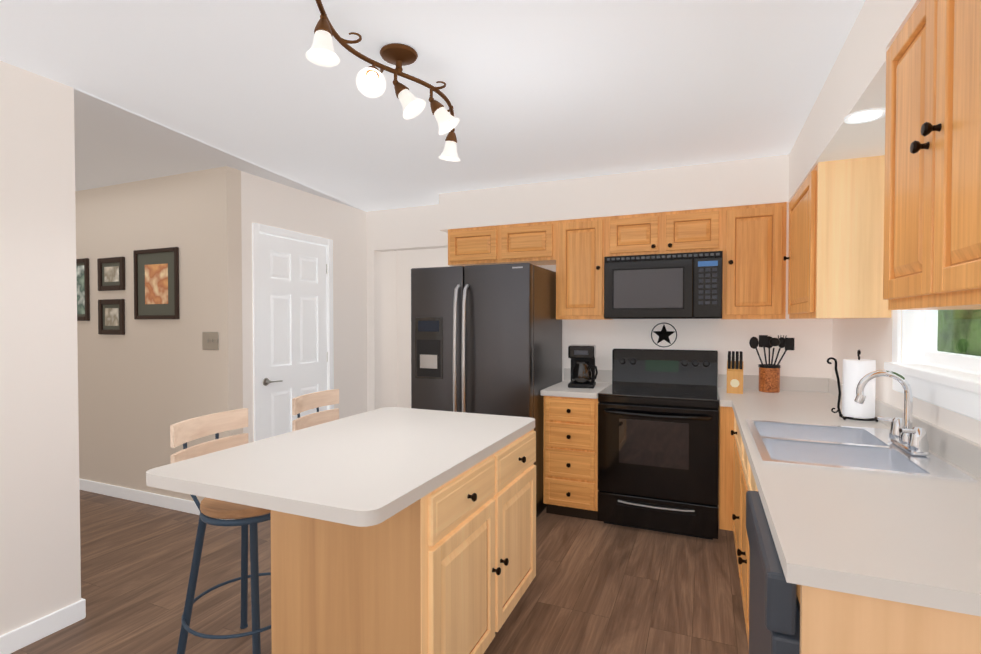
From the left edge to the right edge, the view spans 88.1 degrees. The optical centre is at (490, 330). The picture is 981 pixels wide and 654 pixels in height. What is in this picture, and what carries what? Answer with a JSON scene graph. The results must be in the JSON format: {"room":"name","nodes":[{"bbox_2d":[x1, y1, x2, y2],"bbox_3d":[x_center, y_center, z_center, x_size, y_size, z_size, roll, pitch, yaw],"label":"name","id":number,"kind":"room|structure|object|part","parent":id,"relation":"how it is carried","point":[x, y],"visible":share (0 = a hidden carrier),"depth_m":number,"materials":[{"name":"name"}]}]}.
{"room":"kitchen","nodes":[
{"label":"kitchen","id":0,"kind":"room"},
{"bbox_2d":[0,61,80,635],"bbox_3d":[-2.819,0.149,0.433,0.120,2.485,4.260,0,1,23],"label":"wall","id":1,"kind":"structure","parent":0,"point":[40,566],"depth_m":2.21,"materials":[{"name":"beige paint"}]},
{"bbox_2d":[0,598,85,653],"bbox_3d":[-2.733,1.346,0.490,0.016,0.090,4.153,0,1,23],"label":"baseboard","id":2,"kind":"structure","parent":1,"relation":"attached to","point":[32,632],"depth_m":2.24,"materials":[{"name":"white wood"}]},
{"bbox_2d":[75,166,242,501],"bbox_3d":[-3.378,0.083,4.254,3.390,2.485,0.143,0,1,23],"label":"wall","id":3,"kind":"structure","parent":0,"point":[144,385],"depth_m":3.85,"materials":[{"name":"beige paint"}]},
{"bbox_3d":[-3.535,-0.340,4.248,0.540,0.510,0.022,0,1,23],"label":"picture frame","id":4,"kind":"part","parent":3,"relation":"part of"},
{"bbox_3d":[-3.011,-0.451,4.023,0.320,0.260,0.022,0,1,23],"label":"picture frame","id":5,"kind":"part","parent":3,"relation":"part of","materials":[{"name":"brown wood"}]},
{"bbox_3d":[-3.015,-0.111,4.031,0.310,0.280,0.022,0,1,23],"label":"picture frame","id":6,"kind":"part","parent":3,"relation":"part of","materials":[{"name":"brown wood"}]},
{"bbox_2d":[79,478,232,519],"bbox_3d":[-3.338,1.281,4.200,3.283,0.090,0.016,0,1,23],"label":"baseboard","id":7,"kind":"structure","parent":3,"relation":"attached to","point":[183,505],"depth_m":3.92,"materials":[{"name":"white"}]},
{"bbox_3d":[-2.518,-0.352,3.816,0.490,0.530,0.022,0,1,23],"label":"picture frame","id":8,"kind":"part","parent":3,"relation":"part of","materials":[{"name":"grey paper"}]},
{"bbox_2d":[202,332,218,349],"bbox_3d":[-1.995,0.072,3.604,0.165,0.130,0.016,0,1,23],"label":"switch plate","id":9,"kind":"object","parent":3,"relation":"attached to","point":[210,340],"visible":1,"depth_m":3.60,"materials":[{"name":"beige plastic"}]},
{"bbox_2d":[241,171,366,442],"bbox_3d":[-1.884,0.079,4.460,0.800,2.485,1.515,0,1,23],"label":"wall","id":10,"kind":"structure","parent":0,"point":[266,202],"depth_m":4.56,"materials":[{"name":"beige paint"}]},
{"bbox_2d":[252,223,333,441],"bbox_3d":[-1.634,0.262,4.162,0.136,2.130,0.865,0,1,23],"label":"door frame","id":11,"kind":"structure","parent":10,"relation":"attached to","point":[257,229],"depth_m":3.79,"materials":[{"name":"white wood"}]},
{"bbox_2d":[259,233,327,439],"bbox_3d":[-1.582,0.290,4.143,0.099,2.059,0.747,0,1,23],"label":"pantry door","id":12,"kind":"structure","parent":10,"relation":"in","point":[293,317],"depth_m":4.08,"materials":[{"name":"white wood"}]},
{"bbox_2d":[11,490,748,653],"bbox_3d":[-1.635,1.375,3.125,7.500,0.060,10.100,0,1,23],"label":"floor","id":13,"kind":"structure","parent":0,"point":[597,587],"depth_m":2.64,"materials":[{"name":"brown wood"}]},
{"bbox_2d":[170,408,270,653],"bbox_3d":[-1.000,0.862,2.097,0.490,1.007,0.485,0,1,23],"label":"stool","id":14,"kind":"object","parent":13,"relation":"on","point":[215,512],"visible":0.52,"depth_m":1.99,"materials":[{"name":"brown wood"}]},
{"bbox_2d":[292,389,338,430],"bbox_3d":[-0.790,0.850,2.757,0.488,1.007,0.484,0,1,23],"label":"stool","id":15,"kind":"object","parent":13,"relation":"on","point":[306,402],"visible":0.1,"depth_m":2.82,"materials":[{"name":"brown wood"}]},
{"bbox_2d":[271,423,535,653],"bbox_3d":[-0.255,0.924,2.172,0.669,0.876,1.101,0,1,23],"label":"kitchen island","id":16,"kind":"object","parent":13,"relation":"on","point":[397,530],"depth_m":1.72,"materials":[{"name":"brown wood"}]},
{"bbox_2d":[146,407,534,530],"bbox_3d":[-0.449,0.467,2.097,0.905,0.040,1.385,0,1,23],"label":"island countertop","id":17,"kind":"structure","parent":16,"relation":"on","point":[362,469],"depth_m":1.72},
{"bbox_2d":[411,263,561,517],"bbox_3d":[-0.018,0.430,3.953,0.936,1.800,0.921,0,1,23],"label":"fridge","id":18,"kind":"object","parent":13,"relation":"on","point":[486,339],"visible":0.67,"depth_m":3.58,"materials":[{"name":"black metal"}]},
{"bbox_2d":[540,368,611,520],"bbox_3d":[0.666,0.825,3.836,0.404,1.015,0.690,0,1,23],"label":"base cabinet","id":19,"kind":"object","parent":13,"relation":"on","point":[570,467],"visible":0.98,"depth_m":3.56,"materials":[{"name":"brown wood"}]},
{"bbox_2d":[568,344,597,388],"bbox_3d":[0.700,0.262,3.800,0.214,0.310,0.220,0,1,15],"label":"coffee maker","id":20,"kind":"object","parent":19,"relation":"on","point":[583,369],"visible":1,"depth_m":3.72,"materials":[{"name":"black plastic"}]},
{"bbox_2d":[598,348,718,539],"bbox_3d":[1.194,0.742,3.582,0.756,1.190,0.722,0,1,23],"label":"range","id":21,"kind":"object","parent":13,"relation":"on","point":[658,440],"visible":1,"depth_m":3.35,"materials":[{"name":"black metal"}]},
{"bbox_2d":[746,491,799,653],"bbox_3d":[1.000,0.945,1.227,0.652,0.867,0.590,0,1,23],"label":"dishwasher","id":22,"kind":"object","parent":13,"relation":"on","point":[774,615],"visible":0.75,"depth_m":1.15,"materials":[{"name":"black metal"}]},
{"bbox_2d":[718,374,980,653],"bbox_3d":[1.440,0.852,2.276,0.713,1.015,2.958,0,1,23],"label":"base cabinet","id":23,"kind":"object","parent":13,"relation":"on","point":[873,563],"visible":0.85,"depth_m":1.20,"materials":[{"name":"beige laminate"}]},
{"bbox_2d":[727,351,742,393],"bbox_3d":[1.684,0.281,3.488,0.100,0.283,0.152,1,1,27],"label":"knife block","id":24,"kind":"object","parent":23,"relation":"on","point":[734,377],"visible":1,"depth_m":3.43,"materials":[{"name":"brown wood"}]},
{"bbox_2d":[749,335,793,392],"bbox_3d":[1.947,0.226,3.518,0.273,0.391,0.134,0,1,23],"label":"utensil holder","id":25,"kind":"object","parent":23,"relation":"on","point":[769,377],"visible":1,"depth_m":3.48,"materials":[{"name":"black plastic"}]},
{"bbox_2d":[827,350,877,421],"bbox_3d":[1.794,0.266,2.520,0.218,0.347,0.161,0,1,23],"label":"paper towel holder","id":26,"kind":"object","parent":23,"relation":"on","point":[855,371],"visible":0.98,"depth_m":2.47,"materials":[{"name":"white paper"}]},
{"bbox_2d":[746,419,976,482],"bbox_3d":[1.355,0.538,2.003,0.570,0.193,0.800,0,1,23],"label":"sink","id":27,"kind":"object","parent":23,"relation":"in","point":[862,449],"visible":0.33,"depth_m":2.00,"materials":[{"name":"silver metal"}]},
{"bbox_2d":[854,370,930,455],"bbox_3d":[1.508,0.295,1.934,0.200,0.293,0.275,0,1,23],"label":"faucet","id":28,"kind":"object","parent":27,"relation":"on","point":[905,435],"visible":1,"depth_m":1.90,"materials":[{"name":"silver metal"}]},
{"bbox_2d":[381,251,396,407],"bbox_3d":[-1.945,0.040,6.694,0.120,2.485,2.310,0,1,23],"label":"wall","id":29,"kind":"structure","parent":0,"point":[388,259],"depth_m":7.57,"materials":[{"name":"beige paint"}]},
{"bbox_2d":[397,248,448,407],"bbox_3d":[0.136,0.032,7.142,3.600,2.485,0.120,0,1,23],"label":"wall","id":30,"kind":"structure","parent":0,"point":[397,267],"depth_m":7.67,"materials":[{"name":"beige paint"}]},
{"bbox_2d":[0,0,864,210],"bbox_3d":[-1.635,-1.169,3.080,7.500,0.062,10.100,0,1,23],"label":"ceiling","id":31,"kind":"structure","parent":0,"point":[535,91],"depth_m":2.32,"materials":[{"name":"white paint"}]},
{"bbox_2d":[74,88,366,211],"bbox_3d":[-1.571,-1.148,3.662,0.378,0.001,2.700,0,1,23],"label":"joint","id":32,"kind":"object","parent":31,"relation":"attached to","point":[203,142],"visible":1,"depth_m":3.01,"materials":[{"name":"white paint"}]},
{"bbox_2d":[305,0,460,161],"bbox_3d":[-0.343,-0.970,2.035,0.301,0.302,1.025,0,1,23],"label":"track light","id":33,"kind":"object","parent":31,"relation":"hanging from","point":[370,81],"visible":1,"depth_m":1.99,"materials":[{"name":"brown metal"}]},
{"bbox_2d":[439,154,788,232],"bbox_3d":[0.956,-1.001,3.878,2.887,0.305,0.332,0,1,23],"label":"ceiling soffit","id":34,"kind":"structure","parent":31,"relation":"attached to","point":[756,181],"depth_m":3.69,"materials":[{"name":"beige paint"}]},
{"bbox_2d":[789,0,920,201],"bbox_3d":[1.549,-0.968,1.983,0.312,0.305,2.693,0,1,23],"label":"ceiling soffit","id":35,"kind":"structure","parent":31,"relation":"attached to","point":[855,81],"depth_m":1.99,"materials":[{"name":"beige paint"}]},
{"bbox_2d":[844,108,885,123],"bbox_3d":[1.413,-0.809,1.911,0.132,0.008,0.132,0,1,23],"label":"recessed light","id":36,"kind":"object","parent":35,"relation":"attached to","point":[865,115],"visible":0.96,"depth_m":1.90,"materials":[{"name":"white plastic"}]},
{"bbox_2d":[366,204,831,411],"bbox_3d":[0.588,0.082,4.299,4.117,2.485,0.120,0,1,23],"label":"wall","id":37,"kind":"structure","parent":0,"point":[417,228],"depth_m":4.02,"materials":[{"name":"beige paint"}]},
{"bbox_2d":[448,202,786,319],"bbox_3d":[0.836,-0.469,3.914,2.486,0.760,0.372,0,1,23],"label":"upper cabinet","id":38,"kind":"object","parent":37,"relation":"attached to","point":[749,241],"visible":1,"depth_m":3.64,"materials":[{"name":"brown wood"}]},
{"bbox_2d":[604,251,722,318],"bbox_3d":[1.265,-0.316,3.719,0.786,0.452,0.402,0,1,23],"label":"microwave","id":39,"kind":"object","parent":38,"relation":"attached to","point":[689,285],"visible":1,"depth_m":3.52,"materials":[{"name":"black"}]},
{"bbox_2d":[651,323,676,346],"bbox_3d":[1.336,0.031,3.905,0.192,0.192,0.018,0,1,23],"label":"sign","id":40,"kind":"object","parent":37,"relation":"attached to","point":[663,334],"visible":1,"depth_m":3.90,"materials":[{"name":"black metal"}]},
{"bbox_2d":[832,310,980,473],"bbox_3d":[1.044,0.152,0.260,0.120,2.485,6.960,0,1,23],"label":"wall","id":41,"kind":"structure","parent":0,"point":[870,338],"depth_m":2.49,"materials":[{"name":"beige paint"}]},
{"bbox_2d":[783,155,890,318],"bbox_3d":[1.886,-0.450,2.841,0.352,0.760,0.886,0,1,23],"label":"upper cabinet","id":42,"kind":"object","parent":41,"relation":"attached to","point":[835,258],"visible":1,"depth_m":2.45,"materials":[{"name":"brown wood"}]},
{"bbox_2d":[883,0,980,309],"bbox_3d":[1.150,-0.445,1.109,0.352,0.780,0.755,0,1,23],"label":"upper cabinet","id":43,"kind":"object","parent":41,"relation":"attached to","point":[932,224],"visible":1,"depth_m":1.17,"materials":[{"name":"brown wood"}]},
{"bbox_2d":[884,309,980,420],"bbox_3d":[1.694,-0.259,1.834,0.160,1.072,1.030,0,1,23],"label":"window","id":44,"kind":"structure","parent":41,"relation":"in","point":[951,391],"depth_m":2.01,"materials":[{"name":"white wood"}]},
{"label":"outside","id":45,"kind":"structure","parent":0,"visible":0},
{"bbox_2d":[937,309,980,355],"bbox_3d":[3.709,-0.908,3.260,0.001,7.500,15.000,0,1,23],"label":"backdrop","id":46,"kind":"structure","parent":45,"point":[953,341],"depth_m":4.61,"materials":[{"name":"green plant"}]}
]}

